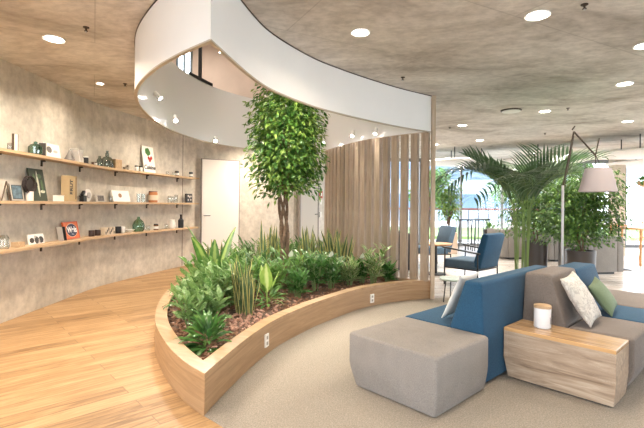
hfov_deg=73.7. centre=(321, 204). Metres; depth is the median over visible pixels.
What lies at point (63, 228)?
card
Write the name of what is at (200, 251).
dracaena
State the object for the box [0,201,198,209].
wall shelf
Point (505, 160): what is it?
ceiling disc
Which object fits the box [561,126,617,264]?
floor lamp
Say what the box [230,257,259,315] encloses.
snake plant
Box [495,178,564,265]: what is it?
potted ficus
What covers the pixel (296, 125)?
ficus tree
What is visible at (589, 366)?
side table
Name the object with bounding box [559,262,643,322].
module
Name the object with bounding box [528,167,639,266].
potted ficus
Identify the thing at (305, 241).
snake plant
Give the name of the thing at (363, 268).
peace lily
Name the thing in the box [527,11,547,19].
diffuser
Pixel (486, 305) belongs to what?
sofa
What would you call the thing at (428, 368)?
ottoman
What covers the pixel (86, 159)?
cup
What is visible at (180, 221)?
bottle
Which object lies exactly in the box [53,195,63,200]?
box
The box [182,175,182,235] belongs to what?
trim
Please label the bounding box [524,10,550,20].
recessed light
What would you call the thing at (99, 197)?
picture
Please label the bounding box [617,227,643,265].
table
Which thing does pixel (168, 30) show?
ceiling bulkhead
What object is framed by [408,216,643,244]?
ground
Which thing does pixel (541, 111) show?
recessed light
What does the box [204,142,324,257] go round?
wall
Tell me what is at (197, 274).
aglaonema
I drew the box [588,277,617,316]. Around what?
throw pillow
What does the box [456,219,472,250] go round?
bar stool
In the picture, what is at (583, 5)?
sprinkler
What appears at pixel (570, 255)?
pot
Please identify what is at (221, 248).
snake plant
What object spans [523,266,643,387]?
module
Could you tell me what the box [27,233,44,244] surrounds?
postcard
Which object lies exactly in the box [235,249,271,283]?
leafy shrub
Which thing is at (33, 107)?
wall
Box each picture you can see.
[8,183,24,200]
[36,173,39,194]
[97,195,103,200]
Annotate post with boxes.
[430,96,435,298]
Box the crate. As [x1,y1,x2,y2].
[100,227,114,234]
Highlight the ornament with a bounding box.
[21,176,37,200]
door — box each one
[200,158,239,259]
[298,181,318,247]
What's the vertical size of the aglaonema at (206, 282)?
0.507 m
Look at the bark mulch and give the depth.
4.74 m
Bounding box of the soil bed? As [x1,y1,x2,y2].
[167,265,388,359]
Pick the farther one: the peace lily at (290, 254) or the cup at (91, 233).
the cup at (91, 233)
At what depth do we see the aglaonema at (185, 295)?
4.01 m
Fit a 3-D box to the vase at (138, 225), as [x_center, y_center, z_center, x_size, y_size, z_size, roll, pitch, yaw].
[-3.426,0.364,8.033,0.216,0.275,0.216,1,0,0]
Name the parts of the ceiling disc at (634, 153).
panel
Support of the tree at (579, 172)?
on the lawn at (634, 234)
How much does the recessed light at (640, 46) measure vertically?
0.010 m
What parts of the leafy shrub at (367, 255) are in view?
stem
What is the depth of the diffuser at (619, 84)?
5.71 m
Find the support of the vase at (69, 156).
on the wall shelf at (42, 158)
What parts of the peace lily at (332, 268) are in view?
stem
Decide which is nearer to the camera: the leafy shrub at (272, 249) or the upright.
the leafy shrub at (272, 249)
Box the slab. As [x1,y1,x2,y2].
[39,143,45,155]
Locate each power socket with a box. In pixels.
[264,333,268,347]
[370,294,373,302]
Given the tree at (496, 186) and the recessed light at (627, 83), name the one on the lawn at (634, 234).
the tree at (496, 186)
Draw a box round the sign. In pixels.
[61,221,79,239]
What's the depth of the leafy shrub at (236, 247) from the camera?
6.66 m
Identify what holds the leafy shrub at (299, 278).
on the soil bed
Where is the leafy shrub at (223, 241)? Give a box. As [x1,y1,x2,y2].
[203,241,233,256]
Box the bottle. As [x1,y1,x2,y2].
[178,214,183,227]
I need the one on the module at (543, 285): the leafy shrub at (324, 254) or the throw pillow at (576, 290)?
the throw pillow at (576, 290)
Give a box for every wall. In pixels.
[0,58,203,322]
[172,44,282,99]
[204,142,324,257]
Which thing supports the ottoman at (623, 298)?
on the floor at (306, 381)
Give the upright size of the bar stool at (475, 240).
0.981 m
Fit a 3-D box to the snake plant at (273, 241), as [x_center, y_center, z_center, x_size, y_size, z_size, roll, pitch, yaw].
[-0.772,0.719,6.570,0.398,0.952,0.443,1,0,-35]
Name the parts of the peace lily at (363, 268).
stem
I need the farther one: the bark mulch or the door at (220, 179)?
the door at (220, 179)
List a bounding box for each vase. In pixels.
[28,141,42,154]
[64,150,74,160]
[132,217,144,231]
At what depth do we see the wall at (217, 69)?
12.50 m
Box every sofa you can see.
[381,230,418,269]
[405,265,546,382]
[487,228,530,258]
[531,232,575,260]
[558,234,623,273]
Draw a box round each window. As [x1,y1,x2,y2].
[176,51,192,72]
[399,158,643,246]
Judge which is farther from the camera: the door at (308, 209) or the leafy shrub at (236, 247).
the door at (308, 209)
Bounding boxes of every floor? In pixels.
[0,246,643,427]
[205,298,643,427]
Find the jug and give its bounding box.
[169,219,175,228]
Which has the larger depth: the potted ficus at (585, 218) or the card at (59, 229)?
the potted ficus at (585, 218)
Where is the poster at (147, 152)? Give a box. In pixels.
[141,145,155,172]
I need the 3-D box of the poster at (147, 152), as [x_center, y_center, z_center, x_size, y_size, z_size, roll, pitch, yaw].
[-3.379,-0.875,8.376,0.084,0.517,0.355,1,0,14]
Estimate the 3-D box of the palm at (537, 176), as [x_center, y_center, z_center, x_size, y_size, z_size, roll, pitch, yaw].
[2.915,0.282,6.303,2.538,2.270,2.098,1,0,0]
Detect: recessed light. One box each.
[42,35,65,42]
[351,28,369,36]
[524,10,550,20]
[538,110,550,112]
[616,81,633,85]
[633,43,643,49]
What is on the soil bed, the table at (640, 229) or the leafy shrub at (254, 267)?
the leafy shrub at (254, 267)
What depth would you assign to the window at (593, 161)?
14.95 m
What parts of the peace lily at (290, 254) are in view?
stem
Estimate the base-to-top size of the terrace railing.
1.360 m
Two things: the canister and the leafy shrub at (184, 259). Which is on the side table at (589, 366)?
the canister
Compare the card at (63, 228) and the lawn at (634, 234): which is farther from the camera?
the lawn at (634, 234)
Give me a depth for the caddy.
7.38 m
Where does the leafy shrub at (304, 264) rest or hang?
on the soil bed
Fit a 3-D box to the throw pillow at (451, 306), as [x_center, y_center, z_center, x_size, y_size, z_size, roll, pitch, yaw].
[1.200,0.778,3.727,0.320,0.386,0.176,0,0,-43]
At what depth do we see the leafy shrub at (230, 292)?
5.03 m
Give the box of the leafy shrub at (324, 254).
[301,247,328,282]
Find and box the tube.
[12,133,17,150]
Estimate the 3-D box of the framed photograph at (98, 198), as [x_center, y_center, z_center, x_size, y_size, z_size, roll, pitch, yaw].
[-3.642,-0.105,7.054,0.037,0.116,0.260,1,0,4]
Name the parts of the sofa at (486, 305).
seat, backrest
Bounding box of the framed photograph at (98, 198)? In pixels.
[94,195,104,201]
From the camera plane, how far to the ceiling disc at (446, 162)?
11.90 m
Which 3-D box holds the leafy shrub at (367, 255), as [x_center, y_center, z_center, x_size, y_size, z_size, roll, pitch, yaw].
[0.826,0.884,6.475,0.530,0.651,0.525,1,0,0]
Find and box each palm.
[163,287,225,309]
[435,143,616,268]
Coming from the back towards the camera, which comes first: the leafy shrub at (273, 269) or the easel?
the leafy shrub at (273, 269)
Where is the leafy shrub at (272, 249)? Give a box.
[268,246,297,269]
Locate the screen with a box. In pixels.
[324,132,429,281]
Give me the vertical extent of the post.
3.038 m
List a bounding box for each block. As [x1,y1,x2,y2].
[11,241,24,247]
[80,191,86,201]
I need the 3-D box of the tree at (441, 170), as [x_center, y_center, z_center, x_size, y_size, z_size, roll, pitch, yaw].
[7.528,-0.605,29.965,3.530,4.378,3.238,0,0,-3]
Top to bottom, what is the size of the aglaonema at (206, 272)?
0.568 m
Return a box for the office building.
[390,162,578,221]
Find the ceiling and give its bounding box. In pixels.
[0,0,643,159]
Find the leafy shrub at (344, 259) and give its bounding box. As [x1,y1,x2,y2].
[326,255,348,283]
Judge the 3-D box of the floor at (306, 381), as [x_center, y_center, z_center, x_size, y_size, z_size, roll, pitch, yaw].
[5.596,1.445,2.050,12.782,0.008,10.500,1,0,0]
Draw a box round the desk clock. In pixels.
[84,189,90,200]
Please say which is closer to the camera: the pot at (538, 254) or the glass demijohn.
the glass demijohn
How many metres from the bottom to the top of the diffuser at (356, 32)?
0.007 m
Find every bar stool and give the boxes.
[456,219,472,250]
[470,219,487,250]
[473,218,490,248]
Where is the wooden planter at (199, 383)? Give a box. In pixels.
[155,274,429,415]
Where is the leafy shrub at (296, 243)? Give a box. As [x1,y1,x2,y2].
[279,235,302,266]
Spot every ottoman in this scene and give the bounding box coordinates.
[349,317,487,416]
[608,289,643,308]
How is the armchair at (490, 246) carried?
on the floor at (86, 359)
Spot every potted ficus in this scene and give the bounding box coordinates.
[435,179,463,253]
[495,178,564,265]
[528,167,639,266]
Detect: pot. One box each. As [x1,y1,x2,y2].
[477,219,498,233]
[523,240,547,265]
[564,249,595,266]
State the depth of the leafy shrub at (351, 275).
6.37 m
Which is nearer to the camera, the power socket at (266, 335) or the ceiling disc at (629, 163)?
the power socket at (266, 335)
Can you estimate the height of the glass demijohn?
0.280 m
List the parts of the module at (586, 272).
backrest, seat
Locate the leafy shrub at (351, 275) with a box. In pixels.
[337,256,362,285]
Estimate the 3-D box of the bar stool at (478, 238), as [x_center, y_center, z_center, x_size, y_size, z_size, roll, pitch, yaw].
[5.292,0.951,14.200,0.444,0.981,0.408,1,0,0]
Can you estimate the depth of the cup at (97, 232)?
6.91 m
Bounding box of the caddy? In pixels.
[110,159,121,168]
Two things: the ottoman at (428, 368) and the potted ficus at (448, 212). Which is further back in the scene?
the potted ficus at (448, 212)
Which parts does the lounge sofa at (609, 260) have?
armrest, backrest, armrest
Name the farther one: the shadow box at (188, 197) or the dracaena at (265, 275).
the shadow box at (188, 197)
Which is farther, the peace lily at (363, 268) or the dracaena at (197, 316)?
the peace lily at (363, 268)
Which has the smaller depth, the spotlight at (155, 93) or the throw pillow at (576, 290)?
the throw pillow at (576, 290)
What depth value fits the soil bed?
4.88 m
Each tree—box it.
[240,83,330,287]
[409,166,452,226]
[485,165,533,224]
[548,163,593,208]
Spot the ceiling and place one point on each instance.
(479, 59)
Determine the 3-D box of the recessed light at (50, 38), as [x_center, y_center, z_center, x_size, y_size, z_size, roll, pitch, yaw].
[-2.686,-1.657,4.310,0.205,0.010,0.205,1,0,0]
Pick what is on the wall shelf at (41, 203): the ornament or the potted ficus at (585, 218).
the ornament
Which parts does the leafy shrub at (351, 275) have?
stem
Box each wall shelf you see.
[0,148,198,181]
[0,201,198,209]
[0,227,198,253]
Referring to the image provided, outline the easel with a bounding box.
[1,181,10,200]
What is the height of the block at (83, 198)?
0.167 m
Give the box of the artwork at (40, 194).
[26,168,47,200]
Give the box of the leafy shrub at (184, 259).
[177,253,213,281]
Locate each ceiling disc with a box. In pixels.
[430,147,503,166]
[502,144,590,164]
[587,134,643,159]
[604,159,643,166]
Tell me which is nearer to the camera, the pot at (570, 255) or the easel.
the easel
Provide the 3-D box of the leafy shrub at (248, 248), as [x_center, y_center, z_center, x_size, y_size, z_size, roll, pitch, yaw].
[-1.279,0.854,7.641,0.573,0.675,0.585,1,0,-30]
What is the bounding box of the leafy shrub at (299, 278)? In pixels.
[281,267,313,297]
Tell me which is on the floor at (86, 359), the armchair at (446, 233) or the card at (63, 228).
the armchair at (446, 233)
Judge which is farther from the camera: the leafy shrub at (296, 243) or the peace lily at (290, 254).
the leafy shrub at (296, 243)
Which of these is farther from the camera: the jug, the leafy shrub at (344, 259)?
the jug
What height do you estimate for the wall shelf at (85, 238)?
0.115 m
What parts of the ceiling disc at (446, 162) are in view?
panel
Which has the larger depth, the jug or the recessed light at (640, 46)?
the jug
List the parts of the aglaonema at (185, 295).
stem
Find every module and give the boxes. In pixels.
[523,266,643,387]
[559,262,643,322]
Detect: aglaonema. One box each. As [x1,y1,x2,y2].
[168,282,219,329]
[176,275,215,307]
[180,260,221,288]
[191,284,231,320]
[193,256,228,285]
[197,263,236,309]
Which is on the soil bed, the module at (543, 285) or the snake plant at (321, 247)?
the snake plant at (321, 247)
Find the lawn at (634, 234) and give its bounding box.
[408,227,643,240]
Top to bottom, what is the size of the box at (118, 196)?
0.201 m
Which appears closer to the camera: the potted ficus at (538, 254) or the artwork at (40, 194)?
the artwork at (40, 194)
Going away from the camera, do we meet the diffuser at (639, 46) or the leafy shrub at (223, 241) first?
the diffuser at (639, 46)
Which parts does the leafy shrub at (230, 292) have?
stem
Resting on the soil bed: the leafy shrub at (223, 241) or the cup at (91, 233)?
the leafy shrub at (223, 241)
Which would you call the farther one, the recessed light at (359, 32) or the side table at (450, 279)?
the side table at (450, 279)
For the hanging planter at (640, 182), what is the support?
hanging from the ceiling
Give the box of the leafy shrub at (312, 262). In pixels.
[300,249,328,290]
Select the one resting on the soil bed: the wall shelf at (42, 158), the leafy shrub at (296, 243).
the leafy shrub at (296, 243)
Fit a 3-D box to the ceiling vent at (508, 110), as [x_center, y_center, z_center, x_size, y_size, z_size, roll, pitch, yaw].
[3.224,-1.596,7.330,0.340,0.030,0.340,1,0,0]
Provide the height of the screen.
2.212 m
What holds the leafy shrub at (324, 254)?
on the soil bed
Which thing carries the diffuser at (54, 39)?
attached to the recessed light at (50, 38)
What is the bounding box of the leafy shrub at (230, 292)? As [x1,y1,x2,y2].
[215,261,252,306]
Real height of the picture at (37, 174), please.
0.335 m
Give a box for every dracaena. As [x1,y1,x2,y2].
[175,309,234,355]
[186,314,225,346]
[187,226,237,272]
[254,263,287,308]
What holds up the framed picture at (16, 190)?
on the wall shelf at (41, 203)
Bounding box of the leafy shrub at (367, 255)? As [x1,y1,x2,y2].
[362,243,392,283]
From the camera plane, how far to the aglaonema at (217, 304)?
4.18 m
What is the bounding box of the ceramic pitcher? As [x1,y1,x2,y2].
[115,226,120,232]
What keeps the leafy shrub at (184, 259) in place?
on the soil bed
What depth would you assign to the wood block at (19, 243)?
5.02 m
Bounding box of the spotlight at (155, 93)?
[153,91,161,99]
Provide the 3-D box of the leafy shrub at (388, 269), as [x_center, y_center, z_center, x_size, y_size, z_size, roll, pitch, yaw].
[0.996,1.020,6.627,0.394,0.380,0.366,1,0,0]
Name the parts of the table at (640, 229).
leg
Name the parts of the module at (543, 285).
backrest, seat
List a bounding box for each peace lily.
[277,248,308,292]
[318,250,344,288]
[351,253,375,282]
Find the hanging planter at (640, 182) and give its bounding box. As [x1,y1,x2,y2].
[632,176,643,187]
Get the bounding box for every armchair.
[418,225,455,263]
[442,233,504,283]
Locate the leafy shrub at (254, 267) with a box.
[226,249,262,285]
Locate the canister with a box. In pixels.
[534,303,551,328]
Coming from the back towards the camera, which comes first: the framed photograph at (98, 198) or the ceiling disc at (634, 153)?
the ceiling disc at (634, 153)
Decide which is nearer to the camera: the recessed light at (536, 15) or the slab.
the recessed light at (536, 15)
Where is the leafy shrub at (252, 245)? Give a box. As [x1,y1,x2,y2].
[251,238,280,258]
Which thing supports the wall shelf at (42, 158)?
attached to the wall at (33, 107)
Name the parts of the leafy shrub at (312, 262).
stem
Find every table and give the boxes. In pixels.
[429,242,451,275]
[439,276,458,301]
[504,319,628,406]
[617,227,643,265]
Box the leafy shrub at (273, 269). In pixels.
[258,256,288,296]
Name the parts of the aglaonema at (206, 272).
stem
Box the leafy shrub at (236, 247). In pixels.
[229,242,255,260]
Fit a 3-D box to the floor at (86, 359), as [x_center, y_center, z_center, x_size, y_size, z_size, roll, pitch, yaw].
[3.987,1.532,5.900,16.400,0.206,18.600,1,0,0]
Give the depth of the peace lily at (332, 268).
6.10 m
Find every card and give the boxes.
[56,227,63,240]
[62,227,66,239]
[70,149,83,161]
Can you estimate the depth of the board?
5.76 m
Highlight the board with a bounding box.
[41,142,60,157]
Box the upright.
[189,47,212,85]
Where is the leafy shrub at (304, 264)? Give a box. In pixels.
[291,252,316,287]
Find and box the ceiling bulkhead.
[134,0,431,151]
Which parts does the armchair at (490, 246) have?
leg, armrest, seat, frame, backrest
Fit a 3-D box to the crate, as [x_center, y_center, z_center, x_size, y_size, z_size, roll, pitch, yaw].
[-3.591,0.439,7.203,0.094,0.120,0.290,0,0,7]
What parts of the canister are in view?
lid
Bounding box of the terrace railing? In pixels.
[390,207,537,242]
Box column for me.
[608,159,625,255]
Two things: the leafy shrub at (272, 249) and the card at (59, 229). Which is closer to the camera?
the card at (59, 229)
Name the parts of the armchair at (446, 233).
seat, backrest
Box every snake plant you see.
[202,239,222,256]
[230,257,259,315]
[257,220,284,277]
[298,227,318,278]
[313,227,340,277]
[321,228,354,280]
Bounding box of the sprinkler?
[580,3,587,10]
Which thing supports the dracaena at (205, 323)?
on the soil bed
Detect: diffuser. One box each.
[45,36,62,42]
[353,29,367,35]
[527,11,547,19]
[618,83,631,85]
[635,44,643,48]
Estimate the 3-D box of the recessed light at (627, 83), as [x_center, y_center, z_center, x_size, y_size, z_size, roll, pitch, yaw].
[4.014,-1.599,5.700,0.205,0.010,0.205,1,0,0]
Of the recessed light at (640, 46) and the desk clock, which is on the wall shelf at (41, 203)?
the desk clock
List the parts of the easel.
leg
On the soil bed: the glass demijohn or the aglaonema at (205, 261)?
the aglaonema at (205, 261)
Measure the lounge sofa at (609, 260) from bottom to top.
0.780 m
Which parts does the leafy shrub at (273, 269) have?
stem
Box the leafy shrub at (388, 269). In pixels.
[378,259,398,281]
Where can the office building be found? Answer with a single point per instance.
(470, 203)
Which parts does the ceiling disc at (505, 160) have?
panel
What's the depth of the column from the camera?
12.40 m
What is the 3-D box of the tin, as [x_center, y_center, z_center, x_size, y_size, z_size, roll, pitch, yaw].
[-3.319,-0.153,8.449,0.173,0.220,0.173,1,0,0]
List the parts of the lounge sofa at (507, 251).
armrest, backrest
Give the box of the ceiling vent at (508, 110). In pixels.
[500,108,521,113]
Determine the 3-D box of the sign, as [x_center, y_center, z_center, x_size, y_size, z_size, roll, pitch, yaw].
[-3.646,0.373,6.242,0.073,0.250,0.380,0,0,-2]
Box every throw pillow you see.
[441,272,478,317]
[560,271,601,326]
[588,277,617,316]
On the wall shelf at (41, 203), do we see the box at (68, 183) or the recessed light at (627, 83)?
the box at (68, 183)
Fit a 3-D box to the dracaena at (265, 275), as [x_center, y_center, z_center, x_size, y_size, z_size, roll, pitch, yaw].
[-0.633,0.967,5.079,0.478,0.580,0.507,1,0,0]
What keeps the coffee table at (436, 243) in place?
on the floor at (86, 359)
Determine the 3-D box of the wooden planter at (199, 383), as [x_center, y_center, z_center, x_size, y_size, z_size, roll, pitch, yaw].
[-0.749,1.252,6.092,3.575,0.282,5.469,1,0,34]
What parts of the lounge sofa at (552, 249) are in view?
armrest, backrest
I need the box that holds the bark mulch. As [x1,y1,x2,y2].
[167,274,388,359]
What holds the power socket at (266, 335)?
attached to the wooden planter at (199, 383)
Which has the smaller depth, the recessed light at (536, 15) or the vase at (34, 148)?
the recessed light at (536, 15)
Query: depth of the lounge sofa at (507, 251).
11.29 m
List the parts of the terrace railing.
handrail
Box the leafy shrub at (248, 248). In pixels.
[233,234,266,263]
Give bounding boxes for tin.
[148,191,157,201]
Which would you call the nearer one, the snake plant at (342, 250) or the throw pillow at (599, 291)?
the throw pillow at (599, 291)
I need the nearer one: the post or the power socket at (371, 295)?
the power socket at (371, 295)
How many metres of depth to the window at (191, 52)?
12.42 m
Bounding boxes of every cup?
[83,156,88,163]
[88,230,94,236]
[95,229,100,235]
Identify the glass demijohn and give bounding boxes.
[101,151,113,167]
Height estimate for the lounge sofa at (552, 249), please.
0.760 m
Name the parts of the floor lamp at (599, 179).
arm, arm, lamp shade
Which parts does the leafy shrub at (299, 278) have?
stem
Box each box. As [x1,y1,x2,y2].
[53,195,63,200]
[61,175,76,200]
[110,190,130,201]
[185,194,192,202]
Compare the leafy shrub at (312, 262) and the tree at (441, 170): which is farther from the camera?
the tree at (441, 170)

